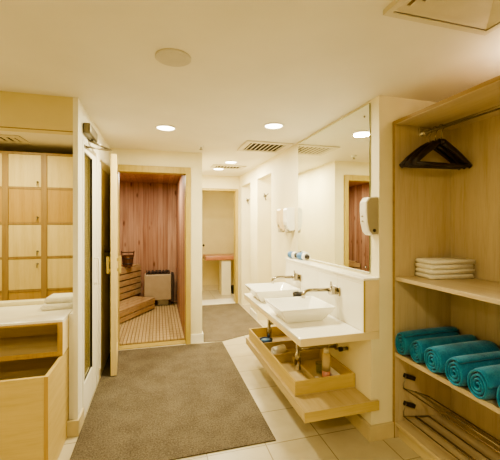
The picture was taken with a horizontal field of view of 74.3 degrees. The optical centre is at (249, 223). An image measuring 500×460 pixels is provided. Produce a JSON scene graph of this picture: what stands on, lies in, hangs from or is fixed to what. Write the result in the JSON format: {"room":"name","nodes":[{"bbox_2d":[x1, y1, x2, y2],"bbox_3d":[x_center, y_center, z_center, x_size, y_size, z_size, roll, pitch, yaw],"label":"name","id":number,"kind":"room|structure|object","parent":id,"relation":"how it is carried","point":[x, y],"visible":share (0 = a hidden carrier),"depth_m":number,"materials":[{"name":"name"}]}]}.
{"room":"changing room","nodes":[
{"label":"changing room","id":0,"kind":"room"},
{"bbox_2d":[0,299,44,306],"bbox_3d":[-2.357,1.055,2.468,1.985,0.890,0.080,0,0,-16],"label":"wall","id":1,"kind":"structure","parent":0,"point":[29,301],"depth_m":2.60,"materials":[{"name":"beige paint"}]},
{"bbox_2d":[0,304,72,361],"bbox_3d":[-1.947,0.759,2.276,1.301,0.241,0.507,0,0,-16],"label":"countertop","id":2,"kind":"structure","parent":1,"relation":"attached to","point":[27,331],"depth_m":2.31,"materials":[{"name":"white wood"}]},
{"bbox_2d":[40,302,72,310],"bbox_3d":[-1.471,0.617,2.543,0.216,0.043,0.200,0,0,-21],"label":"folded towel","id":3,"kind":"object","parent":2,"relation":"on","point":[65,305],"visible":0.58,"depth_m":2.45,"materials":[{"name":"white fabric"}]},
{"bbox_2d":[44,293,72,302],"bbox_3d":[-1.465,0.573,2.566,0.195,0.043,0.176,0,0,-16],"label":"folded towel","id":4,"kind":"object","parent":3,"relation":"on","point":[57,297],"visible":0.75,"depth_m":2.50,"materials":[{"name":"white fabric"}]},
{"bbox_2d":[0,91,72,134],"bbox_3d":[-2.247,-0.780,2.135,2.017,0.240,0.120,0,0,-16],"label":"wall header","id":5,"kind":"structure","parent":0,"point":[20,110],"depth_m":2.29,"materials":[{"name":"yellow paint"}]},
{"bbox_2d":[0,126,72,131],"bbox_3d":[-2.233,-0.657,2.081,2.016,0.006,0.007,0,0,-16],"label":"trim","id":6,"kind":"structure","parent":5,"relation":"attached to","point":[0,126],"depth_m":2.29,"materials":[{"name":"brown wood"}]},
{"bbox_2d":[69,98,109,419],"bbox_3d":[-1.473,0.300,3.119,0.064,2.400,1.600,0,0,-16],"label":"wall partition","id":7,"kind":"structure","parent":0,"point":[80,115],"depth_m":2.36,"materials":[{"name":"white paint"}]},
{"bbox_2d":[67,368,100,437],"bbox_3d":[-1.376,1.445,2.770,0.087,0.110,0.925,0,0,-16],"label":"baseboard","id":8,"kind":"structure","parent":7,"relation":"attached to","point":[74,426],"depth_m":2.33,"materials":[{"name":"wood"}]},
{"bbox_2d":[83,140,99,415],"bbox_3d":[-1.349,0.426,2.832,0.086,2.147,0.680,0,0,-16],"label":"door","id":9,"kind":"structure","parent":7,"relation":"in","point":[91,376],"depth_m":2.86,"materials":[{"name":"white wood"}]},
{"bbox_2d":[83,123,111,150],"bbox_3d":[-1.295,-0.680,2.769,0.105,0.186,0.534,0,0,-6],"label":"door closer","id":10,"kind":"object","parent":9,"relation":"attached to","point":[88,130],"depth_m":2.63,"materials":[{"name":"metal"}]},
{"bbox_2d":[99,162,110,372],"bbox_3d":[-1.528,0.449,3.550,0.064,2.102,0.700,0,0,-16],"label":"door","id":11,"kind":"structure","parent":7,"relation":"in","point":[104,174],"depth_m":3.48,"materials":[{"name":"white paint"}]},
{"bbox_2d":[84,148,201,352],"bbox_3d":[-1.586,0.300,5.112,1.390,2.400,2.300,0,0,-16],"label":"wall","id":12,"kind":"structure","parent":0,"point":[193,161],"depth_m":4.10,"materials":[{"name":"beige paint"}]},
{"bbox_2d":[106,154,120,375],"bbox_3d":[-1.456,0.400,3.553,0.135,2.176,0.700,0,0,-21],"label":"door","id":13,"kind":"structure","parent":12,"relation":"in","point":[115,260],"depth_m":3.23,"materials":[{"name":"brown wood"}]},
{"bbox_2d":[118,164,190,348],"bbox_3d":[-1.197,0.396,4.078,0.905,2.209,0.160,0,0,-16],"label":"door frame","id":14,"kind":"structure","parent":12,"relation":"attached to","point":[134,169],"depth_m":4.11,"materials":[{"name":"brown wood"}]},
{"bbox_2d":[191,331,202,343],"bbox_3d":[-0.917,1.445,5.062,0.160,0.110,1.875,0,0,-16],"label":"baseboard","id":15,"kind":"structure","parent":12,"relation":"attached to","point":[195,338],"depth_m":4.16,"materials":[{"name":"white wood"}]},
{"bbox_2d":[119,182,175,303],"bbox_3d":[-1.939,0.300,6.155,1.270,2.400,0.100,0,0,-16],"label":"wall","id":16,"kind":"structure","parent":0,"point":[147,211],"depth_m":6.12,"materials":[{"name":"brown wood"}]},
{"bbox_2d":[119,173,179,183],"bbox_3d":[-1.673,-0.780,5.098,1.155,0.040,2.079,0,0,-16],"label":"ceiling","id":17,"kind":"structure","parent":0,"point":[123,177],"depth_m":5.51,"materials":[{"name":"brown wood"}]},
{"bbox_2d":[176,175,184,336],"bbox_3d":[-1.076,0.360,5.265,0.085,2.280,2.079,0,0,-16],"label":"wall","id":18,"kind":"structure","parent":0,"point":[180,186],"depth_m":5.10,"materials":[{"name":"brown wood"}]},
{"bbox_2d":[202,191,233,284],"bbox_3d":[-0.334,0.300,7.044,2.260,2.400,1.350,0,0,-16],"label":"wall","id":19,"kind":"structure","parent":0,"point":[217,206],"depth_m":7.52,"materials":[{"name":"yellow paint"}]},
{"bbox_2d":[202,284,233,290],"bbox_3d":[-0.679,1.440,7.537,1.660,0.120,0.015,0,0,-16],"label":"baseboard","id":20,"kind":"structure","parent":19,"relation":"attached to","point":[204,287],"depth_m":7.47,"materials":[{"name":"wood"}]},
{"bbox_2d":[202,175,238,302],"bbox_3d":[-0.139,0.300,6.346,2.060,2.400,0.100,0,0,-16],"label":"wall","id":21,"kind":"structure","parent":0,"point":[221,182],"depth_m":6.20,"materials":[{"name":"beige paint"}]},
{"bbox_2d":[202,188,237,302],"bbox_3d":[-0.661,0.418,6.190,0.860,2.163,0.160,0,0,-16],"label":"door frame","id":22,"kind":"structure","parent":21,"relation":"attached to","point":[235,191],"depth_m":6.22,"materials":[{"name":"brown wood"}]},
{"bbox_2d":[58,290,423,459],"bbox_3d":[-0.811,1.550,3.096,5.300,0.100,9.600,0,0,-16],"label":"floor","id":23,"kind":"structure","parent":0,"point":[334,438],"depth_m":2.35,"materials":[{"name":"tile"}]},
{"bbox_2d":[0,347,68,459],"bbox_3d":[-1.785,1.193,2.066,1.101,0.614,0.622,0,0,-16],"label":"bin","id":24,"kind":"object","parent":23,"relation":"on","point":[34,392],"visible":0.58,"depth_m":1.91,"materials":[{"name":"brown wood"}]},
{"bbox_2d":[0,151,72,300],"bbox_3d":[-2.759,0.349,3.839,1.544,2.302,0.523,0,0,-16],"label":"lockers","id":25,"kind":"object","parent":23,"relation":"on","point":[36,189],"visible":0.52,"depth_m":3.69,"materials":[{"name":"brown wood"}]},
{"bbox_2d":[119,302,184,345],"bbox_3d":[-1.673,1.484,5.098,1.155,0.029,2.070,0,0,-16],"label":"duckboard","id":26,"kind":"object","parent":23,"relation":"on","point":[162,323],"visible":0.6,"depth_m":4.69,"materials":[{"name":"brown wood"}]},
{"bbox_2d":[119,264,154,323],"bbox_3d":[-2.125,1.091,5.271,0.695,0.728,1.550,0,0,16],"label":"bench","id":27,"kind":"object","parent":26,"relation":"on","point":[127,305],"visible":0.6,"depth_m":5.55,"materials":[{"name":"brown wood"}]},
{"bbox_2d":[121,251,134,266],"bbox_3d":[-2.098,0.594,5.665,0.196,0.265,0.196,0,0,29],"label":"bucket","id":28,"kind":"object","parent":27,"relation":"on","point":[127,260],"visible":1,"depth_m":5.60,"materials":[{"name":"brown wood"}]},
{"bbox_2d":[122,255,132,266],"bbox_3d":[-2.098,0.631,5.665,0.196,0.190,0.196,0,0,-16],"label":"tub","id":29,"kind":"object","parent":28,"relation":"in","point":[127,260],"depth_m":5.59,"materials":[{"name":"brown wood"}]},
{"bbox_2d":[144,270,173,305],"bbox_3d":[-1.651,1.155,6.002,0.512,0.609,0.270,0,0,-16],"label":"heater","id":30,"kind":"object","parent":26,"relation":"on","point":[160,286],"visible":0.91,"depth_m":5.88,"materials":[{"name":"metal"}]},
{"bbox_2d":[146,270,169,274],"bbox_3d":[-1.672,0.875,5.996,0.410,0.049,0.210,0,0,-16],"label":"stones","id":31,"kind":"object","parent":30,"relation":"on","point":[147,273],"depth_m":5.92,"materials":[{"name":"stone"}]},
{"bbox_2d":[118,340,185,349],"bbox_3d":[-1.202,1.494,4.087,0.790,0.012,0.120,0,0,-16],"label":"threshold","id":32,"kind":"object","parent":23,"relation":"on","point":[122,347],"visible":0.98,"depth_m":4.08,"materials":[{"name":"brown wood"}]},
{"bbox_2d":[70,341,275,459],"bbox_3d":[-0.729,1.496,3.075,1.327,0.009,2.015,0,0,-16],"label":"carpet runner","id":33,"kind":"object","parent":23,"relation":"on","point":[189,400],"visible":1,"depth_m":2.64,"materials":[{"name":"beige carpet"}]},
{"bbox_2d":[202,253,233,294],"bbox_3d":[-0.590,1.085,7.180,0.840,0.830,0.550,0,0,-16],"label":"bench","id":34,"kind":"object","parent":23,"relation":"on","point":[224,259],"visible":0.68,"depth_m":6.97,"materials":[{"name":"pink laminate"}]},
{"bbox_2d":[202,298,234,304],"bbox_3d":[-0.698,1.492,6.320,0.770,0.015,0.350,0,0,-16],"label":"threshold","id":35,"kind":"object","parent":23,"relation":"on","point":[214,301],"visible":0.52,"depth_m":6.32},
{"bbox_2d":[202,303,261,341],"bbox_3d":[-0.398,1.496,5.189,0.900,0.008,1.890,0,0,-16],"label":"carpet","id":36,"kind":"object","parent":23,"relation":"on","point":[221,322],"visible":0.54,"depth_m":5.00,"materials":[{"name":"beige carpet"}]},
{"bbox_2d":[393,75,499,459],"bbox_3d":[1.477,0.389,1.593,0.508,2.222,1.676,0,0,-16],"label":"wardrobe","id":37,"kind":"object","parent":23,"relation":"on","point":[438,213],"visible":0.91,"depth_m":2.32,"materials":[{"name":"wood veneer"},{"name":"metal"}]},
{"bbox_2d":[395,326,458,354],"bbox_3d":[1.248,0.816,2.311,0.472,0.167,0.116,0,0,-16],"label":"rolled towel","id":38,"kind":"object","parent":37,"relation":"on","point":[403,340],"visible":0.42,"depth_m":2.26,"materials":[{"name":"teal fabric"}]},
{"bbox_2d":[399,128,459,169],"bbox_3d":[1.259,-0.526,2.306,0.492,0.291,0.043,0,0,-11],"label":"clothes hanger","id":39,"kind":"object","parent":37,"relation":"hanging from","point":[402,164],"visible":0.48,"depth_m":2.30,"materials":[{"name":"brown wood"}]},
{"bbox_2d":[405,126,464,168],"bbox_3d":[1.271,-0.526,2.261,0.492,0.291,0.043,0,0,-13],"label":"clothes hanger","id":40,"kind":"object","parent":37,"relation":"hanging from","point":[451,155],"visible":0.54,"depth_m":2.26,"materials":[{"name":"brown wood"}]},
{"bbox_2d":[412,124,471,167],"bbox_3d":[1.286,-0.526,2.211,0.492,0.291,0.043,0,0,-16],"label":"clothes hanger","id":41,"kind":"object","parent":37,"relation":"hanging from","point":[438,142],"visible":0.91,"depth_m":2.20,"materials":[{"name":"brown wood"}]},
{"bbox_2d":[409,334,476,362],"bbox_3d":[1.289,0.822,2.182,0.478,0.154,0.119,0,0,-16],"label":"rolled towel","id":42,"kind":"object","parent":37,"relation":"on","point":[417,349],"visible":0.33,"depth_m":2.13,"materials":[{"name":"teal fabric"}]},
{"bbox_2d":[415,272,473,278],"bbox_3d":[1.342,0.353,2.286,0.321,0.032,0.164,0,0,-7],"label":"folded towel","id":43,"kind":"object","parent":37,"relation":"on","point":[425,275],"visible":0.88,"depth_m":2.21,"materials":[{"name":"white fabric"}]},
{"bbox_2d":[415,267,474,274],"bbox_3d":[1.345,0.321,2.283,0.329,0.032,0.164,0,0,-9],"label":"folded towel","id":44,"kind":"object","parent":43,"relation":"on","point":[419,269],"visible":0.84,"depth_m":2.21,"materials":[{"name":"white fabric"}]},
{"bbox_2d":[415,263,472,269],"bbox_3d":[1.341,0.288,2.286,0.321,0.032,0.164,0,0,-10],"label":"folded towel","id":45,"kind":"object","parent":44,"relation":"on","point":[422,265],"visible":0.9,"depth_m":2.21,"materials":[{"name":"white fabric"}]},
{"bbox_2d":[415,257,474,264],"bbox_3d":[1.345,0.256,2.283,0.329,0.032,0.164,0,0,-7],"label":"folded towel","id":46,"kind":"object","parent":45,"relation":"on","point":[432,261],"visible":1,"depth_m":2.21,"materials":[{"name":"white fabric"}]},
{"bbox_2d":[403,401,490,459],"bbox_3d":[1.381,1.310,1.579,0.220,0.128,1.608,0,0,-16],"label":"shoe rack","id":47,"kind":"object","parent":37,"relation":"attached to","point":[408,404],"visible":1,"depth_m":2.14,"materials":[{"name":"metal"}]},
{"bbox_2d":[396,412,499,459],"bbox_3d":[1.475,1.403,1.593,0.489,0.025,1.636,0,0,-16],"label":"shelf","id":48,"kind":"object","parent":37,"relation":"attached to","point":[425,442],"depth_m":2.15,"materials":[{"name":"brown wood"}]},
{"bbox_2d":[396,352,499,413],"bbox_3d":[1.475,0.915,1.593,0.489,0.030,1.636,0,0,-16],"label":"shelf","id":49,"kind":"object","parent":37,"relation":"attached to","point":[492,404],"depth_m":1.90,"materials":[{"name":"brown wood"}]},
{"bbox_2d":[396,276,499,304],"bbox_3d":[1.475,0.383,1.593,0.489,0.026,1.636,0,0,-16],"label":"shelf","id":50,"kind":"object","parent":37,"relation":"attached to","point":[482,288],"depth_m":1.99,"materials":[{"name":"brown wood"}]},
{"bbox_2d":[403,373,499,452],"bbox_3d":[1.381,1.143,1.579,0.220,0.182,1.608,0,0,-16],"label":"shoe rack","id":51,"kind":"object","parent":37,"relation":"attached to","point":[405,375],"visible":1,"depth_m":2.04,"materials":[{"name":"metal"}]},
{"bbox_2d":[424,340,499,372],"bbox_3d":[1.314,0.818,2.036,0.477,0.162,0.143,0,0,-16],"label":"rolled towel","id":52,"kind":"object","parent":37,"relation":"on","point":[435,357],"visible":0.57,"depth_m":1.99,"materials":[{"name":"teal fabric"}]},
{"bbox_2d":[445,351,499,386],"bbox_3d":[1.349,0.818,1.892,0.475,0.163,0.125,0,0,-16],"label":"rolled towel","id":53,"kind":"object","parent":37,"relation":"on","point":[457,368],"visible":0.62,"depth_m":1.83,"materials":[{"name":"teal fabric"}]},
{"bbox_2d":[467,364,499,399],"bbox_3d":[1.384,0.818,1.747,0.474,0.162,0.135,0,0,-16],"label":"rolled towel","id":54,"kind":"object","parent":37,"relation":"on","point":[483,383],"visible":0.97,"depth_m":1.67,"materials":[{"name":"teal fabric"}]},
{"bbox_2d":[496,386,499,406],"bbox_3d":[1.434,0.822,1.607,0.478,0.152,0.132,0,0,-16],"label":"rolled towel","id":55,"kind":"object","parent":37,"relation":"on","point":[498,389],"visible":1,"depth_m":1.59,"materials":[{"name":"teal fabric"}]},
{"bbox_2d":[0,0,499,176],"bbox_3d":[-0.811,-0.950,3.096,5.300,0.100,9.600,0,0,-16],"label":"ceiling","id":56,"kind":"structure","parent":0,"point":[303,66],"depth_m":1.86,"materials":[{"name":"paint"}]},
{"bbox_2d":[0,134,29,143],"bbox_3d":[-2.745,-0.890,3.403,0.744,0.017,0.310,0,0,-16],"label":"ceiling vent","id":57,"kind":"object","parent":56,"relation":"in","point":[3,138],"visible":1,"depth_m":3.47,"materials":[{"name":"beige metal"}]},
{"bbox_2d":[155,125,175,130],"bbox_3d":[-0.787,-0.895,3.082,0.192,0.010,0.192,0,0,-16],"label":"recessed light","id":58,"kind":"object","parent":56,"relation":"in","point":[159,127],"visible":1,"depth_m":3.06,"materials":[{"name":"white plastic"}]},
{"bbox_2d":[155,48,190,66],"bbox_3d":[-0.414,-0.896,1.784,0.192,0.008,0.192,0,0,-16],"label":"ceiling speaker","id":59,"kind":"object","parent":56,"relation":"attached to","point":[172,57],"visible":1,"depth_m":1.77},
{"bbox_2d":[160,52,185,64],"bbox_3d":[-0.414,-0.894,1.784,0.166,0.002,0.166,0,0,-16],"label":"grille","id":60,"kind":"object","parent":59,"relation":"attached to","point":[166,58],"depth_m":1.78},
{"bbox_2d":[210,164,246,169],"bbox_3d":[-0.342,-0.891,5.173,0.524,0.016,0.290,0,0,-16],"label":"ceiling vent","id":61,"kind":"object","parent":56,"relation":"in","point":[217,166],"visible":1,"depth_m":5.15,"materials":[{"name":"beige metal"}]},
{"bbox_2d":[224,161,237,163],"bbox_3d":[-0.277,-0.895,4.792,0.192,0.010,0.192,0,0,-16],"label":"recessed light","id":62,"kind":"object","parent":56,"relation":"in","point":[227,162],"visible":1,"depth_m":4.80,"materials":[{"name":"white plastic"}]},
{"bbox_2d":[237,140,293,152],"bbox_3d":[0.163,-0.891,3.845,0.544,0.016,0.480,0,0,-16],"label":"ceiling vent","id":63,"kind":"object","parent":56,"relation":"in","point":[248,146],"visible":1,"depth_m":3.82,"materials":[{"name":"beige metal"}]},
{"bbox_2d":[263,123,283,128],"bbox_3d":[0.217,-0.895,3.019,0.192,0.010,0.192,0,0,-16],"label":"recessed light","id":64,"kind":"object","parent":56,"relation":"in","point":[268,125],"visible":1,"depth_m":3.00,"materials":[{"name":"white plastic"}]},
{"bbox_2d":[383,0,499,35],"bbox_3d":[0.902,-0.888,1.196,0.556,0.028,0.556,0,0,-16],"label":"ceiling vent","id":65,"kind":"object","parent":56,"relation":"in","point":[482,14],"visible":1,"depth_m":1.38,"materials":[{"name":"beige metal"}]},
{"bbox_2d":[239,95,436,423],"bbox_3d":[0.933,0.300,4.454,1.210,2.400,4.120,0,0,-16],"label":"wall","id":66,"kind":"structure","parent":0,"point":[384,110],"depth_m":3.58,"materials":[{"name":"beige paint"}]},
{"bbox_2d":[250,308,256,319],"bbox_3d":[0.252,1.450,4.622,0.012,0.100,1.870,0,0,-16],"label":"baseboard","id":67,"kind":"structure","parent":66,"relation":"attached to","point":[253,313],"depth_m":5.30,"materials":[{"name":"white wood"}]},
{"bbox_2d":[276,208,284,231],"bbox_3d":[0.381,-0.043,3.968,0.110,0.285,0.120,0,0,-16],"label":"wall dispenser","id":68,"kind":"object","parent":66,"relation":"attached to","point":[279,213],"visible":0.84,"depth_m":3.91,"materials":[{"name":"beige plastic"}]},
{"bbox_2d":[283,208,294,232],"bbox_3d":[0.440,-0.043,3.756,0.110,0.285,0.110,0,0,-16],"label":"wall dispenser","id":69,"kind":"object","parent":66,"relation":"attached to","point":[288,213],"visible":1,"depth_m":3.71,"materials":[{"name":"white plastic"}]},
{"bbox_2d":[244,293,378,346],"bbox_3d":[0.419,0.776,2.930,0.597,0.054,1.463,0,0,-16],"label":"countertop","id":70,"kind":"structure","parent":66,"relation":"attached to","point":[329,330],"depth_m":2.34,"materials":[{"name":"white stone"}]},
{"bbox_2d":[267,319,273,337],"bbox_3d":[0.348,0.991,3.376,0.366,0.375,0.060,0,0,-13],"label":"trap","id":71,"kind":"object","parent":70,"relation":"attached to","point":[269,329],"visible":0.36,"depth_m":3.33,"materials":[{"name":"silver metal"}]},
{"bbox_2d":[245,282,299,301],"bbox_3d":[0.214,0.689,3.330,0.444,0.118,0.410,0,0,-16],"label":"basin","id":72,"kind":"object","parent":70,"relation":"in","point":[261,291],"visible":0.9,"depth_m":3.27,"materials":[{"name":"white ceramic"}]},
{"bbox_2d":[293,291,301,296],"bbox_3d":[0.447,0.689,3.031,0.112,0.118,0.111,0,0,-16],"label":"cup","id":73,"kind":"object","parent":70,"relation":"on","point":[296,293],"visible":0.31,"depth_m":3.01,"materials":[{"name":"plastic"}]},
{"bbox_2d":[264,296,335,322],"bbox_3d":[0.389,0.689,2.647,0.444,0.118,0.410,0,0,-16],"label":"basin","id":74,"kind":"object","parent":70,"relation":"in","point":[309,308],"visible":1,"depth_m":2.60,"materials":[{"name":"white ceramic"}]},
{"bbox_2d":[294,343,337,370],"bbox_3d":[0.538,0.991,2.692,0.366,0.375,0.060,0,0,-13],"label":"trap","id":75,"kind":"object","parent":70,"relation":"attached to","point":[297,357],"visible":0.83,"depth_m":2.66,"materials":[{"name":"silver metal"}]},
{"bbox_2d":[285,258,378,331],"bbox_3d":[0.647,0.562,2.992,0.125,0.372,1.457,0,0,-16],"label":"ledge","id":76,"kind":"object","parent":70,"relation":"on","point":[357,305],"visible":0.81,"depth_m":2.52,"materials":[{"name":"white paint"}]},
{"bbox_2d":[271,270,300,283],"bbox_3d":[0.355,0.529,3.301,0.282,0.132,0.150,0,0,-16],"label":"tap","id":77,"kind":"object","parent":76,"relation":"attached to","point":[296,277],"visible":1,"depth_m":3.29,"materials":[{"name":"silver metal"}]},
{"bbox_2d":[287,251,296,258],"bbox_3d":[0.480,0.337,3.590,0.076,0.076,0.167,0,0,-31],"label":"lotion bottle","id":78,"kind":"object","parent":76,"relation":"on","point":[291,254],"visible":0.73,"depth_m":3.57,"materials":[{"name":"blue plastic"}]},
{"bbox_2d":[296,252,308,259],"bbox_3d":[0.564,0.337,3.445,0.076,0.076,0.167,0,0,-36],"label":"lotion bottle","id":79,"kind":"object","parent":76,"relation":"on","point":[302,256],"visible":0.91,"depth_m":3.42,"materials":[{"name":"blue plastic"}]},
{"bbox_2d":[301,281,339,297],"bbox_3d":[0.549,0.519,2.603,0.282,0.132,0.150,0,0,-16],"label":"tap","id":80,"kind":"object","parent":76,"relation":"attached to","point":[332,290],"visible":1,"depth_m":2.59,"materials":[{"name":"silver metal"}]},
{"bbox_2d":[298,103,369,272],"bbox_3d":[0.699,-0.260,3.014,0.014,1.240,1.273,0,0,-16],"label":"wall mirror","id":81,"kind":"object","parent":66,"relation":"attached to","point":[334,162],"visible":0.9,"depth_m":2.84,"materials":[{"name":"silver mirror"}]},
{"bbox_2d":[360,196,377,234],"bbox_3d":[0.840,-0.057,2.337,0.102,0.274,0.092,0,0,-16],"label":"dryer","id":82,"kind":"object","parent":66,"relation":"attached to","point":[368,205],"visible":1,"depth_m":2.31,"materials":[{"name":"white plastic"}]},
{"bbox_2d":[345,414,393,441],"bbox_3d":[0.720,1.448,3.005,0.200,0.105,1.478,0,0,-16],"label":"baseboard","id":83,"kind":"object","parent":66,"relation":"attached to","point":[381,431],"visible":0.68,"depth_m":2.31,"materials":[{"name":"wood"}]},
{"bbox_2d":[326,339,378,424],"bbox_3d":[0.676,1.151,3.002,0.065,0.697,1.459,0,0,-16],"label":"wall","id":84,"kind":"structure","parent":0,"point":[361,357],"depth_m":2.35,"materials":[{"name":"beige paint"}]},
{"bbox_2d":[246,337,378,422],"bbox_3d":[0.425,1.258,2.929,0.564,0.068,1.488,0,0,-16],"label":"wall shelf","id":85,"kind":"object","parent":84,"relation":"attached to","point":[345,402],"visible":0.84,"depth_m":2.28,"materials":[{"name":"brown wood"}]},
{"bbox_2d":[249,326,354,396],"bbox_3d":[0.388,1.170,2.997,0.484,0.106,1.235,0,0,-16],"label":"tray","id":86,"kind":"object","parent":85,"relation":"on","point":[282,364],"visible":0.76,"depth_m":2.74,"materials":[{"name":"brown wood"}]},
{"bbox_2d":[260,337,272,342],"bbox_3d":[0.160,1.175,3.263,0.136,0.078,0.136,0,0,-16],"label":"dish","id":87,"kind":"object","parent":86,"relation":"in","point":[263,339],"visible":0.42,"depth_m":3.25,"materials":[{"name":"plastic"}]},
{"bbox_2d":[271,344,286,353],"bbox_3d":[0.269,1.166,3.065,0.138,0.073,0.079,0,0,-36],"label":"rolled facecloth","id":88,"kind":"object","parent":86,"relation":"in","point":[279,349],"visible":0.98,"depth_m":3.04,"materials":[{"name":"white fabric"}]},
{"bbox_2d":[289,371,306,380],"bbox_3d":[0.374,1.204,2.554,0.124,0.022,0.240,0,0,-18],"label":"paper packet","id":89,"kind":"object","parent":86,"relation":"in","point":[296,375],"visible":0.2,"depth_m":2.60,"materials":[{"name":"beige paper"}]},
{"bbox_2d":[322,348,329,376],"bbox_3d":[0.604,1.101,2.618,0.066,0.227,0.065,0,0,-16],"label":"bottle","id":90,"kind":"object","parent":86,"relation":"in","point":[325,355],"visible":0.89,"depth_m":2.59,"materials":[{"name":"plastic"}]},
{"bbox_2d":[330,366,339,375],"bbox_3d":[0.671,1.200,2.637,0.060,0.030,0.220,0,0,-16],"label":"paper packet","id":91,"kind":"object","parent":86,"relation":"in","point":[333,372],"visible":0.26,"depth_m":2.63,"materials":[{"name":"white paper"}]},
{"bbox_2d":[338,347,347,351],"bbox_3d":[0.724,0.970,2.565,0.074,0.035,0.036,0,0,-16],"label":"valve","id":92,"kind":"object","parent":84,"relation":"attached to","point":[340,349],"visible":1,"depth_m":2.55,"materials":[{"name":"metal"}]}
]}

